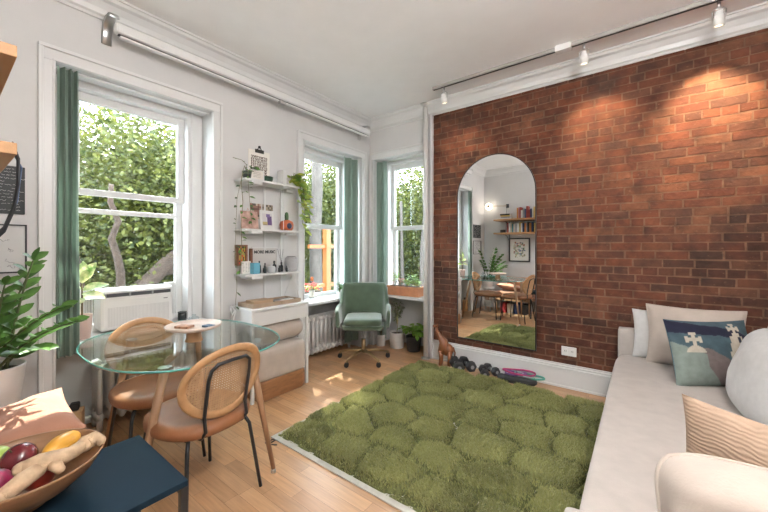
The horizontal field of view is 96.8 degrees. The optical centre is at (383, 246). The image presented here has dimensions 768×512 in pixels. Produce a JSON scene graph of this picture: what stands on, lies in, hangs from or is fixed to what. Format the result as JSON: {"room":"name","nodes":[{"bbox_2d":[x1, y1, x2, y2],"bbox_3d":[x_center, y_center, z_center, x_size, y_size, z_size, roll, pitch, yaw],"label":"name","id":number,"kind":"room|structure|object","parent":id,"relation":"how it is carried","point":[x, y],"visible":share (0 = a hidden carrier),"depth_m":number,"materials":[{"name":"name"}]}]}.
{"room":"living room","nodes":[
{"label":"living room","id":0,"kind":"room"},
{"bbox_2d":[0,0,369,423],"bbox_3d":[-1.540,-0.185,3.190,0.380,3.010,3.960,0,0,37],"label":"wall","id":1,"kind":"structure","parent":0,"point":[251,120],"depth_m":2.86,"materials":[{"name":"paint"}]},
{"bbox_2d":[0,165,24,214],"bbox_3d":[-2.268,-0.335,1.897,0.021,0.280,0.380,0,0,37],"label":"poster","id":2,"kind":"object","parent":1,"relation":"attached to","point":[8,175],"visible":0.75,"depth_m":1.99,"materials":[{"name":"black paper"}]},
{"bbox_2d":[0,224,26,273],"bbox_3d":[-2.271,0.010,1.893,0.022,0.286,0.400,0,0,37],"label":"framed drawing","id":3,"kind":"object","parent":1,"relation":"attached to","point":[13,243],"visible":0.77,"depth_m":2.01,"materials":[{"name":"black paper"}]},
{"bbox_2d":[38,40,222,393],"bbox_3d":[-1.770,0.030,2.542,0.036,2.580,1.146,0,0,37],"label":"trim","id":4,"kind":"structure","parent":1,"relation":"attached to","point":[48,54],"depth_m":2.14,"materials":[{"name":"paint"}]},
{"bbox_2d":[56,74,205,346],"bbox_3d":[-1.929,-0.253,2.663,0.356,1.835,0.990,0,0,37],"label":"window","id":5,"kind":"structure","parent":1,"relation":"in","point":[187,216],"depth_m":2.98,"materials":[{"name":"paint"}]},
{"bbox_2d":[72,261,108,339],"bbox_3d":[-2.033,0.363,2.333,0.194,0.532,0.260,0,0,37],"label":"rubber plant","id":6,"kind":"object","parent":5,"relation":"on","point":[86,271],"visible":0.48,"depth_m":2.34,"materials":[{"name":"green plant"}]},
{"bbox_2d":[80,282,174,331],"bbox_3d":[-1.973,0.460,2.684,0.212,0.310,0.710,0,0,37],"label":"air conditioner","id":7,"kind":"object","parent":5,"relation":"on","point":[121,305],"visible":0.78,"depth_m":2.58,"materials":[{"name":"white plastic"}]},
{"bbox_2d":[108,301,168,327],"bbox_3d":[-1.883,0.515,2.635,0.002,0.140,0.401,0,0,37],"label":"grille","id":8,"kind":"object","parent":7,"relation":"attached to","point":[118,314],"depth_m":2.61,"materials":[{"name":"plastic"}]},
{"bbox_2d":[107,289,170,297],"bbox_3d":[-1.897,0.350,2.642,0.024,0.040,0.435,0,0,37],"label":"air vent","id":9,"kind":"object","parent":7,"relation":"attached to","point":[113,293],"depth_m":2.62,"materials":[{"name":"white metal"}]},
{"bbox_2d":[178,311,186,320],"bbox_3d":[-1.700,0.587,2.872,0.068,0.085,0.067,0,0,37],"label":"candle jar","id":10,"kind":"object","parent":5,"relation":"on","point":[182,315],"visible":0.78,"depth_m":2.85,"materials":[{"name":"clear glass"}]},
{"bbox_2d":[56,65,209,358],"bbox_3d":[-1.785,-0.233,2.553,0.116,1.866,0.992,0,0,37],"label":"curtain","id":11,"kind":"object","parent":1,"relation":"hanging from","point":[67,225],"visible":0.93,"depth_m":2.19,"materials":[{"name":"green fabric"}]},
{"bbox_2d":[55,0,370,129],"bbox_3d":[-1.308,-1.625,3.077,0.125,0.130,3.860,0,0,37],"label":"trim","id":12,"kind":"structure","parent":1,"relation":"attached to","point":[131,16],"depth_m":2.83,"materials":[{"name":"paint"}]},
{"bbox_2d":[101,12,369,140],"bbox_3d":[-1.054,-1.478,3.367,0.182,0.166,2.710,0,0,37],"label":"projector screen","id":13,"kind":"object","parent":1,"relation":"attached to","point":[125,33],"visible":1,"depth_m":2.77,"materials":[{"name":"white plastic"}]},
{"bbox_2d":[235,245,247,265],"bbox_3d":[-1.310,0.075,3.129,0.050,0.190,0.100,0,0,37],"label":"shadow box","id":14,"kind":"object","parent":1,"relation":"attached to","point":[244,247],"visible":0.73,"depth_m":3.13,"materials":[{"name":"brown wood"}]},
{"bbox_2d":[239,246,244,263],"bbox_3d":[-1.318,0.075,3.135,0.030,0.160,0.070,0,0,37],"label":"picture","id":15,"kind":"object","parent":14,"relation":"attached to","point":[241,255],"depth_m":3.13},
{"bbox_2d":[248,146,269,175],"bbox_3d":[-1.204,-0.828,3.299,0.024,0.295,0.230,0,0,37],"label":"art","id":16,"kind":"object","parent":1,"relation":"attached to","point":[258,158],"visible":0.66,"depth_m":3.30,"materials":[{"name":"paper"}]},
{"bbox_2d":[251,155,266,175],"bbox_3d":[-1.207,-0.784,3.301,0.008,0.191,0.177,0,0,37],"label":"print","id":17,"kind":"object","parent":16,"relation":"attached to","point":[260,161],"depth_m":3.31},
{"bbox_2d":[250,203,272,218],"bbox_3d":[-1.193,-0.344,3.328,0.003,0.147,0.246,0,0,37],"label":"photo collage","id":18,"kind":"object","parent":1,"relation":"attached to","point":[256,207],"visible":0.41,"depth_m":3.30},
{"bbox_2d":[234,177,302,297],"bbox_3d":[-1.092,-0.074,3.298,0.200,1.191,0.653,0,0,37],"label":"shelf","id":19,"kind":"object","parent":1,"relation":"attached to","point":[286,188],"visible":0.95,"depth_m":3.30,"materials":[{"name":"white paint"}]},
{"bbox_2d":[241,261,250,273],"bbox_3d":[-1.252,0.187,3.097,0.005,0.115,0.090,0,0,37],"label":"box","id":20,"kind":"object","parent":19,"relation":"on","point":[245,265],"visible":0.99,"depth_m":3.09,"materials":[{"name":"paper"}]},
{"bbox_2d":[233,157,259,309],"bbox_3d":[-1.212,-0.113,3.025,0.146,1.321,0.340,0,0,12],"label":"trailing plant","id":21,"kind":"object","parent":19,"relation":"on","point":[247,173],"visible":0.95,"depth_m":2.96,"materials":[{"name":"green plant"}]},
{"bbox_2d":[240,208,258,228],"bbox_3d":[-1.245,-0.263,3.154,0.037,0.201,0.170,0,0,37],"label":"print","id":22,"kind":"object","parent":19,"relation":"on","point":[245,222],"visible":0.9,"depth_m":3.15,"materials":[{"name":"paper"}]},
{"bbox_2d":[249,248,252,262],"bbox_3d":[-1.254,0.129,3.211,0.024,0.230,0.026,0,0,37],"label":"wooden board","id":23,"kind":"object","parent":19,"relation":"on","point":[250,249],"visible":0.56,"depth_m":3.20,"materials":[{"name":"brown wood"}]},
{"bbox_2d":[250,263,259,273],"bbox_3d":[-1.175,0.194,3.108,0.060,0.100,0.064,0,0,37],"label":"carton","id":24,"kind":"object","parent":19,"relation":"on","point":[254,267],"visible":1,"depth_m":3.09,"materials":[{"name":"blue cardboard"}]},
{"bbox_2d":[249,168,263,179],"bbox_3d":[-1.167,-0.661,3.133,0.012,0.100,0.150,0,0,37],"label":"framed card","id":25,"kind":"object","parent":19,"relation":"on","point":[259,174],"visible":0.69,"depth_m":3.13,"materials":[{"name":"white paint"}]},
{"bbox_2d":[251,247,277,271],"bbox_3d":[-1.169,0.124,3.345,0.024,0.240,0.285,0,0,37],"label":"letter board","id":26,"kind":"object","parent":19,"relation":"on","point":[270,254],"visible":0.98,"depth_m":3.35,"materials":[{"name":"white paint"}]},
{"bbox_2d":[259,210,274,229],"bbox_3d":[-1.117,-0.255,3.252,0.031,0.185,0.150,0,0,37],"label":"framed print","id":27,"kind":"object","parent":19,"relation":"on","point":[266,218],"visible":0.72,"depth_m":3.24,"materials":[{"name":"white paper"}]},
{"bbox_2d":[267,265,275,272],"bbox_3d":[-1.068,0.207,3.240,0.076,0.075,0.075,0,0,37],"label":"sugar bowl","id":28,"kind":"object","parent":19,"relation":"on","point":[270,269],"visible":1,"depth_m":3.21,"materials":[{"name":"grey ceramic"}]},
{"bbox_2d":[277,170,285,183],"bbox_3d":[-1.024,-0.686,3.414,0.100,0.150,0.040,0,0,37],"label":"bookend","id":29,"kind":"object","parent":19,"relation":"on","point":[281,175],"visible":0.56,"depth_m":3.39,"materials":[{"name":"white paint"}]},
{"bbox_2d":[279,212,293,230],"bbox_3d":[-0.974,-0.256,3.413,0.142,0.185,0.140,0,0,37],"label":"cactus pot","id":30,"kind":"object","parent":19,"relation":"on","point":[288,225],"visible":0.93,"depth_m":3.37,"materials":[{"name":"orange ceramic"}]},
{"bbox_2d":[286,178,293,185],"bbox_3d":[-0.950,-0.651,3.446,0.100,0.080,0.100,0,0,37],"label":"pot","id":31,"kind":"object","parent":19,"relation":"on","point":[288,180],"depth_m":3.40,"materials":[{"name":"white ceramic"}]},
{"bbox_2d":[284,256,297,270],"bbox_3d":[-0.941,0.170,3.458,0.136,0.149,0.136,0,0,37],"label":"smart speaker","id":32,"kind":"object","parent":19,"relation":"on","point":[291,262],"visible":0.95,"depth_m":3.40},
{"bbox_2d":[286,173,313,235],"bbox_3d":[-0.844,-0.435,3.454,0.293,0.645,0.190,0,0,-29],"label":"pothos","id":33,"kind":"object","parent":19,"relation":"on","point":[297,179],"visible":0.96,"depth_m":3.45,"materials":[{"name":"green plant"}]},
{"bbox_2d":[305,147,343,306],"bbox_3d":[-0.741,-0.253,4.229,0.356,1.835,0.960,0,0,37],"label":"window","id":34,"kind":"structure","parent":1,"relation":"in","point":[324,297],"depth_m":4.55,"materials":[{"name":"paint"}]},
{"bbox_2d":[309,277,314,296],"bbox_3d":[-0.853,0.491,4.037,0.066,0.275,0.065,0,0,37],"label":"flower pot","id":35,"kind":"object","parent":34,"relation":"on","point":[311,292],"visible":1,"depth_m":4.01,"materials":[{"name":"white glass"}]},
{"bbox_2d":[335,282,346,296],"bbox_3d":[-0.538,0.535,4.282,0.185,0.188,0.164,0,0,7],"label":"plant","id":36,"kind":"object","parent":34,"relation":"on","point":[341,284],"visible":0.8,"depth_m":4.25,"materials":[{"name":"green plant"}]},
{"bbox_2d":[305,144,357,343],"bbox_3d":[-0.633,0.027,4.146,0.074,2.386,0.960,0,0,37],"label":"curtain","id":37,"kind":"object","parent":1,"relation":"hanging from","point":[350,164],"visible":0.75,"depth_m":4.37,"materials":[{"name":"green fabric"}]},
{"bbox_2d":[297,129,366,366],"bbox_3d":[-0.582,0.030,4.108,0.036,2.580,1.140,0,0,37],"label":"trim","id":38,"kind":"structure","parent":1,"relation":"attached to","point":[302,136],"depth_m":3.83,"materials":[{"name":"paint"}]},
{"bbox_2d":[85,339,605,511],"bbox_3d":[0.179,1.370,2.167,4.295,0.100,4.210,0,0,37],"label":"floor","id":39,"kind":"structure","parent":0,"point":[228,482],"depth_m":2.15,"materials":[{"name":"brown wood"}]},
{"bbox_2d":[69,401,84,428],"bbox_3d":[-2.066,1.179,2.270,0.096,0.280,0.104,0,0,-33],"label":"cardboard box","id":40,"kind":"object","parent":39,"relation":"on","point":[79,411],"visible":0.2,"depth_m":2.26,"materials":[{"name":"cardboard"}]},
{"bbox_2d":[32,435,187,511],"bbox_3d":[-1.028,1.070,1.151,0.476,0.500,0.490,0,0,37],"label":"side table","id":41,"kind":"object","parent":39,"relation":"on","point":[129,475],"visible":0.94,"depth_m":1.19,"materials":[{"name":"blue paint"}]},
{"bbox_2d":[0,428,104,511],"bbox_3d":[-1.147,0.750,1.078,0.413,0.137,0.413,0,0,37],"label":"fruit bowl","id":42,"kind":"object","parent":41,"relation":"on","point":[25,501],"visible":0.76,"depth_m":1.06,"materials":[{"name":"brown wood"}]},
{"bbox_2d":[0,446,9,457],"bbox_3d":[-1.273,0.688,1.117,0.080,0.079,0.080,0,0,37],"label":"apple","id":43,"kind":"object","parent":42,"relation":"in","point":[3,449],"visible":0.34,"depth_m":1.12,"materials":[{"name":"green food"}]},
{"bbox_2d":[0,468,13,487],"bbox_3d":[-1.147,0.701,1.002,0.083,0.083,0.084,0,0,-42],"label":"plum","id":44,"kind":"object","parent":42,"relation":"in","point":[6,475],"visible":0.5,"depth_m":1.01,"materials":[{"name":"pink food"}]},
{"bbox_2d":[0,442,38,470],"bbox_3d":[-1.183,0.684,1.105,0.090,0.086,0.090,0,0,-4],"label":"apple","id":45,"kind":"object","parent":42,"relation":"in","point":[20,452],"visible":0.6,"depth_m":1.08,"materials":[{"name":"red food"}]},
{"bbox_2d":[25,470,54,491],"bbox_3d":[-1.101,0.728,1.087,0.080,0.079,0.080,0,0,37],"label":"apple","id":46,"kind":"object","parent":42,"relation":"in","point":[48,476],"visible":0.28,"depth_m":1.07,"materials":[{"name":"red food"}]},
{"bbox_2d":[0,431,105,500],"bbox_3d":[-1.036,0.679,1.069,0.102,0.077,0.286,0,0,27],"label":"ginger root","id":47,"kind":"object","parent":42,"relation":"in","point":[26,472],"visible":0.96,"depth_m":1.04,"materials":[{"name":"beige food"}]},
{"bbox_2d":[42,430,80,452],"bbox_3d":[-1.130,0.694,1.198,0.070,0.068,0.140,0,0,-6],"label":"mango","id":48,"kind":"object","parent":42,"relation":"in","point":[66,439],"visible":0.66,"depth_m":1.18,"materials":[{"name":"yellow food"}]},
{"bbox_2d":[85,342,192,431],"bbox_3d":[-1.932,1.068,2.682,0.177,0.506,0.772,0,0,37],"label":"radiator","id":49,"kind":"object","parent":39,"relation":"on","point":[102,380],"visible":0.23,"depth_m":2.50,"materials":[{"name":"paint"}]},
{"bbox_2d":[104,317,205,456],"bbox_3d":[-1.439,0.895,2.150,0.542,0.836,0.470,0,0,44],"label":"dining chair","id":50,"kind":"object","parent":39,"relation":"on","point":[135,393],"visible":0.84,"depth_m":2.19,"materials":[{"name":"beige leather"}]},
{"bbox_2d":[76,319,279,473],"bbox_3d":[-1.258,0.947,2.147,1.222,0.746,0.973,0,0,37],"label":"dining table","id":51,"kind":"object","parent":39,"relation":"on","point":[164,370],"visible":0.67,"depth_m":1.99,"materials":[{"name":"clear glass"}]},
{"bbox_2d":[164,319,221,342],"bbox_3d":[-1.164,0.522,2.089,0.312,0.103,0.312,0,0,37],"label":"cake stand","id":52,"kind":"object","parent":51,"relation":"on","point":[194,334],"visible":0.91,"depth_m":2.07,"materials":[{"name":"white wood"}]},
{"bbox_2d":[174,324,193,328],"bbox_3d":[-1.216,0.485,2.078,0.090,0.014,0.060,0,0,9],"label":"card stack","id":53,"kind":"object","parent":52,"relation":"on","point":[181,326],"visible":1,"depth_m":2.05,"materials":[{"name":"beige paper"}]},
{"bbox_2d":[143,342,261,503],"bbox_3d":[-0.960,0.895,1.802,0.542,0.836,0.470,0,0,28],"label":"dining chair","id":54,"kind":"object","parent":39,"relation":"on","point":[198,415],"visible":0.99,"depth_m":1.65,"materials":[{"name":"beige leather"}]},
{"bbox_2d":[229,300,308,404],"bbox_3d":[-1.058,0.925,3.188,0.360,0.790,0.610,0,0,37],"label":"desk","id":55,"kind":"object","parent":39,"relation":"on","point":[263,316],"visible":0.7,"depth_m":3.04,"materials":[{"name":"white paint"}]},
{"bbox_2d":[230,305,235,330],"bbox_3d":[-1.308,0.613,2.950,0.042,0.216,0.060,0,0,37],"label":"cable bundle","id":56,"kind":"object","parent":55,"relation":"hanging from","point":[234,312],"visible":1,"depth_m":2.94,"materials":[{"name":"white plastic"}]},
{"bbox_2d":[238,296,300,308],"bbox_3d":[-1.057,0.511,3.181,0.240,0.035,0.510,0,0,37],"label":"wooden tray","id":57,"kind":"object","parent":55,"relation":"on","point":[295,299],"visible":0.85,"depth_m":3.07,"materials":[{"name":"brown wood"}]},
{"bbox_2d":[246,298,272,304],"bbox_3d":[-1.132,0.499,3.107,0.140,0.040,0.190,0,0,40],"label":"notebook","id":58,"kind":"object","parent":57,"relation":"on","point":[260,300],"visible":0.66,"depth_m":3.06,"materials":[{"name":"beige paper"}]},
{"bbox_2d":[240,337,304,401],"bbox_3d":[-1.022,1.096,3.161,0.344,0.448,0.536,0,0,37],"label":"ottoman","id":59,"kind":"object","parent":39,"relation":"on","point":[281,369],"visible":0.56,"depth_m":3.03,"materials":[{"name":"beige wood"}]},
{"bbox_2d":[242,318,302,345],"bbox_3d":[-1.012,0.769,3.149,0.235,0.208,0.537,0,0,37],"label":"rolled blanket","id":60,"kind":"object","parent":59,"relation":"on","point":[290,328],"visible":0.71,"depth_m":3.04,"materials":[{"name":"beige fabric"}]},
{"bbox_2d":[308,310,349,355],"bbox_3d":[-0.770,1.068,4.196,0.177,0.506,0.908,0,0,37],"label":"radiator","id":61,"kind":"object","parent":39,"relation":"on","point":[323,334],"visible":0.64,"depth_m":4.16,"materials":[{"name":"metal"}]},
{"bbox_2d":[335,282,390,367],"bbox_3d":[-0.239,0.883,4.020,0.645,0.874,0.601,0,0,-1],"label":"office chair","id":62,"kind":"object","parent":39,"relation":"on","point":[363,306],"visible":1,"depth_m":4.14,"materials":[{"name":"green fabric"}]},
{"bbox_2d":[344,313,381,325],"bbox_3d":[-0.239,0.841,3.985,0.430,0.078,0.470,0,0,-1],"label":"seat cushion","id":63,"kind":"object","parent":62,"relation":"on","point":[350,319],"depth_m":3.79,"materials":[{"name":"green fabric"}]},
{"bbox_2d":[376,331,385,345],"bbox_3d":[-0.042,1.139,4.576,0.132,0.360,0.132,0,0,37],"label":"potted plant","id":64,"kind":"object","parent":39,"relation":"on","point":[380,339],"visible":0.88,"depth_m":4.52,"materials":[{"name":"white ceramic"}]},
{"bbox_2d":[389,298,405,348],"bbox_3d":[0.179,0.940,4.522,0.272,0.760,0.273,0,0,37],"label":"potted plant","id":65,"kind":"object","parent":39,"relation":"on","point":[396,337],"visible":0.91,"depth_m":4.43,"materials":[{"name":"green plant"}]},
{"bbox_2d":[397,323,422,352],"bbox_3d":[0.389,1.152,4.351,0.417,0.336,0.438,0,0,21],"label":"potted plant","id":66,"kind":"object","parent":39,"relation":"on","point":[413,340],"visible":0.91,"depth_m":4.27,"materials":[{"name":"green plant"}]},
{"bbox_2d":[420,102,429,359],"bbox_3d":[0.495,-0.185,4.043,0.150,3.010,0.150,0,0,37],"label":"pipe","id":67,"kind":"object","parent":39,"relation":"on","point":[425,356],"visible":0.86,"depth_m":4.02,"materials":[{"name":"metal"}]},
{"bbox_2d":[271,360,603,511],"bbox_3d":[0.594,1.280,2.503,2.020,0.078,1.895,0,0,37],"label":"rug","id":68,"kind":"object","parent":39,"relation":"on","point":[425,436],"visible":0.91,"depth_m":2.23,"materials":[{"name":"green carpet"}]},
{"bbox_2d":[433,324,455,366],"bbox_3d":[0.676,1.094,3.830,0.259,0.453,0.123,0,0,17],"label":"animal","id":69,"kind":"object","parent":39,"relation":"on","point":[446,349],"visible":0.94,"depth_m":3.79},
{"bbox_2d":[449,356,464,369],"bbox_3d":[0.781,1.265,3.676,0.122,0.107,0.252,0,0,-3],"label":"dumbbell","id":70,"kind":"object","parent":39,"relation":"on","point":[454,361],"visible":0.81,"depth_m":3.59,"materials":[{"name":"metal"}]},
{"bbox_2d":[459,356,476,371],"bbox_3d":[0.905,1.269,3.707,0.114,0.100,0.242,0,0,-13],"label":"dumbbell","id":71,"kind":"object","parent":39,"relation":"on","point":[470,366],"visible":0.9,"depth_m":3.60,"materials":[{"name":"metal"}]},
{"bbox_2d":[478,364,489,375],"bbox_3d":[1.026,1.277,3.502,0.094,0.083,0.194,0,0,9],"label":"dumbbell","id":72,"kind":"object","parent":39,"relation":"on","point":[482,368],"visible":0.88,"depth_m":3.44,"materials":[{"name":"metal"}]},
{"bbox_2d":[484,363,499,375],"bbox_3d":[1.125,1.279,3.566,0.090,0.080,0.194,0,0,-18],"label":"dumbbell","id":73,"kind":"object","parent":39,"relation":"on","point":[494,370],"visible":0.76,"depth_m":3.49,"materials":[{"name":"metal"}]},
{"bbox_2d":[504,373,536,385],"bbox_3d":[1.319,1.286,3.317,0.319,0.066,0.138,0,0,29],"label":"step pad","id":74,"kind":"object","parent":39,"relation":"on","point":[512,379],"visible":0.71,"depth_m":3.26,"materials":[{"name":"grey plastic"}]},
{"bbox_2d":[505,369,526,375],"bbox_3d":[1.296,1.238,3.350,0.208,0.029,0.098,0,0,20],"label":"band","id":75,"kind":"object","parent":74,"relation":"on","point":[525,373],"visible":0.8,"depth_m":3.34,"materials":[{"name":"purple rubber"}]},
{"bbox_2d":[502,368,535,376],"bbox_3d":[1.319,1.225,3.342,0.314,0.029,0.150,0,0,31],"label":"band","id":76,"kind":"object","parent":74,"relation":"on","point":[504,369],"visible":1,"depth_m":3.34,"materials":[{"name":"pink rubber"}]},
{"bbox_2d":[514,371,544,380],"bbox_3d":[1.397,1.240,3.282,0.289,0.029,0.109,0,0,43],"label":"band","id":77,"kind":"object","parent":74,"relation":"on","point":[514,371],"visible":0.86,"depth_m":3.23,"materials":[{"name":"teal rubber"}]},
{"bbox_2d":[564,327,743,511],"bbox_3d":[1.632,0.963,1.526,1.105,0.714,2.665,0,0,37],"label":"sofa","id":78,"kind":"object","parent":39,"relation":"on","point":[642,421],"visible":0.54,"depth_m":1.61,"materials":[{"name":"fabric"}]},
{"bbox_2d":[632,308,648,356],"bbox_3d":[2.174,0.680,2.599,0.460,0.380,0.128,0,0,30],"label":"cushion","id":79,"kind":"object","parent":78,"relation":"on","point":[641,331],"visible":0.2,"depth_m":2.67,"materials":[{"name":"white fabric"}]},
{"bbox_2d":[646,303,746,364],"bbox_3d":[2.221,0.655,2.447,0.545,0.441,0.193,0,0,41],"label":"cushion","id":80,"kind":"object","parent":78,"relation":"on","point":[658,351],"visible":0.49,"depth_m":2.49,"materials":[{"name":"beige fabric"}]},
{"bbox_2d":[663,319,746,385],"bbox_3d":[2.079,0.675,2.169,0.500,0.403,0.186,0,0,4],"label":"cushion","id":81,"kind":"object","parent":78,"relation":"on","point":[702,353],"visible":0.79,"depth_m":2.13,"materials":[{"name":"fabric"}]},
{"bbox_2d":[654,452,767,511],"bbox_3d":[0.956,0.711,0.737,0.575,0.357,0.350,0,0,30],"label":"cushion","id":82,"kind":"object","parent":78,"relation":"on","point":[684,481],"visible":1,"depth_m":0.82,"materials":[{"name":"beige fabric"}]},
{"bbox_2d":[682,394,767,467],"bbox_3d":[1.134,0.710,0.958,0.148,0.400,0.500,0,0,-23],"label":"cushion","id":83,"kind":"object","parent":78,"relation":"on","point":[711,430],"visible":0.46,"depth_m":1.06,"materials":[{"name":"beige fabric"}]},
{"bbox_2d":[726,328,767,424],"bbox_3d":[1.951,0.665,1.720,0.287,0.452,0.582,0,0,31],"label":"cushion","id":84,"kind":"object","parent":78,"relation":"on","point":[747,372],"visible":0.95,"depth_m":1.69,"materials":[{"name":"white fabric"}]},
{"bbox_3d":[-2.054,1.080,1.760,0.260,0.481,0.259,0,0,37],"label":"plant stand","id":85,"kind":"object","parent":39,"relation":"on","visible":0},
{"bbox_2d":[0,247,89,407],"bbox_3d":[-1.896,0.419,1.665,0.734,0.839,0.509,0,0,28],"label":"potted plant","id":86,"kind":"object","parent":85,"relation":"on","point":[12,371],"visible":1,"depth_m":1.75,"materials":[{"name":"green plant"}]},
{"bbox_3d":[-1.650,1.098,1.337,0.695,0.445,0.655,0,0,37],"label":"bench","id":87,"kind":"object","parent":39,"relation":"on","visible":0},
{"bbox_2d":[0,387,86,443],"bbox_3d":[-1.631,0.810,1.489,0.506,0.185,0.410,0,0,37],"label":"cushion","id":88,"kind":"object","parent":87,"relation":"on","point":[47,411],"visible":0.69,"depth_m":1.50,"materials":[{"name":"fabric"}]},
{"bbox_2d":[370,117,429,356],"bbox_3d":[0.163,-0.185,4.622,1.360,3.010,0.380,0,0,37],"label":"wall","id":89,"kind":"structure","parent":0,"point":[410,133],"depth_m":4.53,"materials":[{"name":"paint"}]},
{"bbox_2d":[369,143,422,344],"bbox_3d":[0.160,0.030,4.363,0.880,2.580,0.036,0,0,37],"label":"trim","id":90,"kind":"structure","parent":89,"relation":"attached to","point":[418,147],"depth_m":4.59,"materials":[{"name":"paint"}]},
{"bbox_2d":[377,153,422,337],"bbox_3d":[0.210,0.027,4.401,0.786,2.386,0.071,0,0,37],"label":"curtain","id":91,"kind":"object","parent":89,"relation":"hanging from","point":[381,165],"visible":0.75,"depth_m":4.56,"materials":[{"name":"green fabric"}]},
{"bbox_2d":[387,156,422,300],"bbox_3d":[0.293,-0.253,4.513,0.790,1.835,0.356,0,0,37],"label":"window","id":92,"kind":"structure","parent":89,"relation":"in","point":[393,166],"depth_m":4.71,"materials":[{"name":"paint"}]},
{"bbox_2d":[387,272,422,297],"bbox_3d":[0.278,0.481,4.434,0.490,0.296,0.168,0,0,37],"label":"planter","id":93,"kind":"object","parent":92,"relation":"on","point":[407,290],"visible":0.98,"depth_m":4.37,"materials":[{"name":"ceramic"}]},
{"bbox_2d":[430,115,433,358],"bbox_3d":[0.569,-0.120,4.053,0.030,2.880,0.055,0,0,37],"label":"trim","id":94,"kind":"structure","parent":89,"relation":"attached to","point":[431,116],"depth_m":4.03,"materials":[{"name":"paint"}]},
{"bbox_2d":[370,1,767,132],"bbox_3d":[1.342,-1.625,3.410,3.945,0.130,0.125,0,0,37],"label":"trim","id":95,"kind":"structure","parent":89,"relation":"attached to","point":[752,18],"depth_m":2.99,"materials":[{"name":"paint"}]},
{"bbox_2d":[123,0,767,117],"bbox_3d":[0.138,-1.740,2.155,4.545,0.100,4.340,0,0,37],"label":"ceiling","id":96,"kind":"structure","parent":0,"point":[373,58],"depth_m":2.69,"materials":[{"name":"paint"}]},
{"bbox_2d":[432,0,726,103],"bbox_3d":[1.472,-1.586,2.890,2.390,0.205,0.083,0,0,37],"label":"track light","id":97,"kind":"object","parent":96,"relation":"attached to","point":[718,19],"visible":1,"depth_m":2.74,"materials":[{"name":"metal"}]},
{"bbox_2d":[434,28,767,371],"bbox_3d":[1.883,-0.207,3.312,2.965,3.059,0.386,0,0,37],"label":"brick wall","id":98,"kind":"structure","parent":0,"point":[651,175],"depth_m":2.91,"materials":[{"name":"red brick"}]},
{"bbox_2d":[457,153,536,350],"bbox_3d":[1.160,0.020,3.596,0.840,2.000,0.021,0,0,38],"label":"arched mirror","id":99,"kind":"object","parent":98,"relation":"attached to","point":[497,194],"visible":1,"depth_m":3.57,"materials":[{"name":"black mirror"}]},
{"bbox_2d":[432,339,611,396],"bbox_3d":[1.755,1.209,3.156,2.980,0.222,0.030,0,0,37],"label":"baseboard","id":100,"kind":"structure","parent":98,"relation":"attached to","point":[577,378],"depth_m":3.30,"materials":[{"name":"paint"}]},
{"bbox_2d":[561,346,575,356],"bbox_3d":[1.724,0.975,3.182,0.124,0.084,0.016,0,0,37],"label":"wall outlet","id":101,"kind":"object","parent":98,"relation":"attached to","point":[568,351],"visible":1,"depth_m":3.18,"materials":[{"name":"white plastic"}]},
{"bbox_3d":[-1.143,-0.185,0.466,4.545,3.010,0.100,0,0,37],"label":"wall","id":102,"kind":"structure","parent":0,"visible":0},
{"bbox_2d":[0,41,16,94],"bbox_3d":[-1.636,-0.476,1.161,1.170,0.193,0.412,0,0,37],"label":"wall shelf","id":103,"kind":"object","parent":102,"relation":"attached to","point":[8,52],"visible":1,"depth_m":0.99,"materials":[{"name":"brown wood"}]},
{"bbox_2d":[0,140,16,172],"bbox_3d":[-1.636,-0.200,1.161,1.170,0.193,0.412,0,0,37],"label":"wall shelf","id":104,"kind":"object","parent":102,"relation":"attached to","point":[8,150],"visible":1,"depth_m":0.97,"materials":[{"name":"brown wood"}]},
{"bbox_2d":[0,142,22,236],"bbox_3d":[-1.149,-0.151,1.038,0.241,0.307,0.056,0,0,21],"label":"strap","id":105,"kind":"object","parent":104,"relation":"hanging from","point":[19,167],"visible":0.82,"depth_m":0.99,"materials":[{"name":"black leather"}]},
{"label":"outside","id":106,"kind":"structure","parent":0,"visible":0},
{"bbox_3d":[-2.879,4.820,21.017,90.000,0.200,90.000,0,0,37],"label":"ground","id":107,"kind":"structure","parent":106,"visible":0},
{"bbox_2d":[81,134,162,283],"bbox_3d":[-10.443,0.295,10.117,5.272,8.892,13.391,0,0,40],"label":"tree","id":108,"kind":"object","parent":107,"relation":"on","point":[140,134],"visible":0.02,"depth_m":11.32,"materials":[{"name":"green plant"}]},
{"bbox_2d":[78,103,175,323],"bbox_3d":[-5.125,0.937,7.126,5.051,7.640,7.241,0,0,40],"label":"tree","id":109,"kind":"object","parent":107,"relation":"on","point":[126,244],"visible":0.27,"depth_m":5.90,"materials":[{"name":"green plant"}]},
{"bbox_2d":[305,160,335,291],"bbox_3d":[-2.190,-1.745,10.899,4.336,12.940,7.400,0,0,18],"label":"tree","id":110,"kind":"object","parent":107,"relation":"on","point":[323,211],"visible":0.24,"depth_m":9.46,"materials":[{"name":"green plant"}]},
{"bbox_2d":[308,229,333,291],"bbox_3d":[-0.977,2.180,6.322,0.100,5.080,1.070,0,0,37],"label":"frame","id":111,"kind":"object","parent":107,"relation":"on","point":[326,246],"visible":0.23,"depth_m":6.19,"materials":[{"name":"orange paint"}]},
{"bbox_2d":[396,167,422,286],"bbox_3d":[-0.135,-1.697,10.625,7.184,12.838,5.348,0,0,-31],"label":"tree","id":112,"kind":"object","parent":107,"relation":"on","point":[410,242],"visible":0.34,"depth_m":10.26,"materials":[{"name":"green plant"}]},
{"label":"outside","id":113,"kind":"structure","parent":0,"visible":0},
{"bbox_2d":[305,282,321,293],"bbox_3d":[-1.117,0.695,4.550,0.402,0.390,0.811,0,0,37],"label":"flower box","id":114,"kind":"object","parent":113,"point":[311,285],"visible":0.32,"depth_m":4.78,"materials":[{"name":"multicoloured plant"}]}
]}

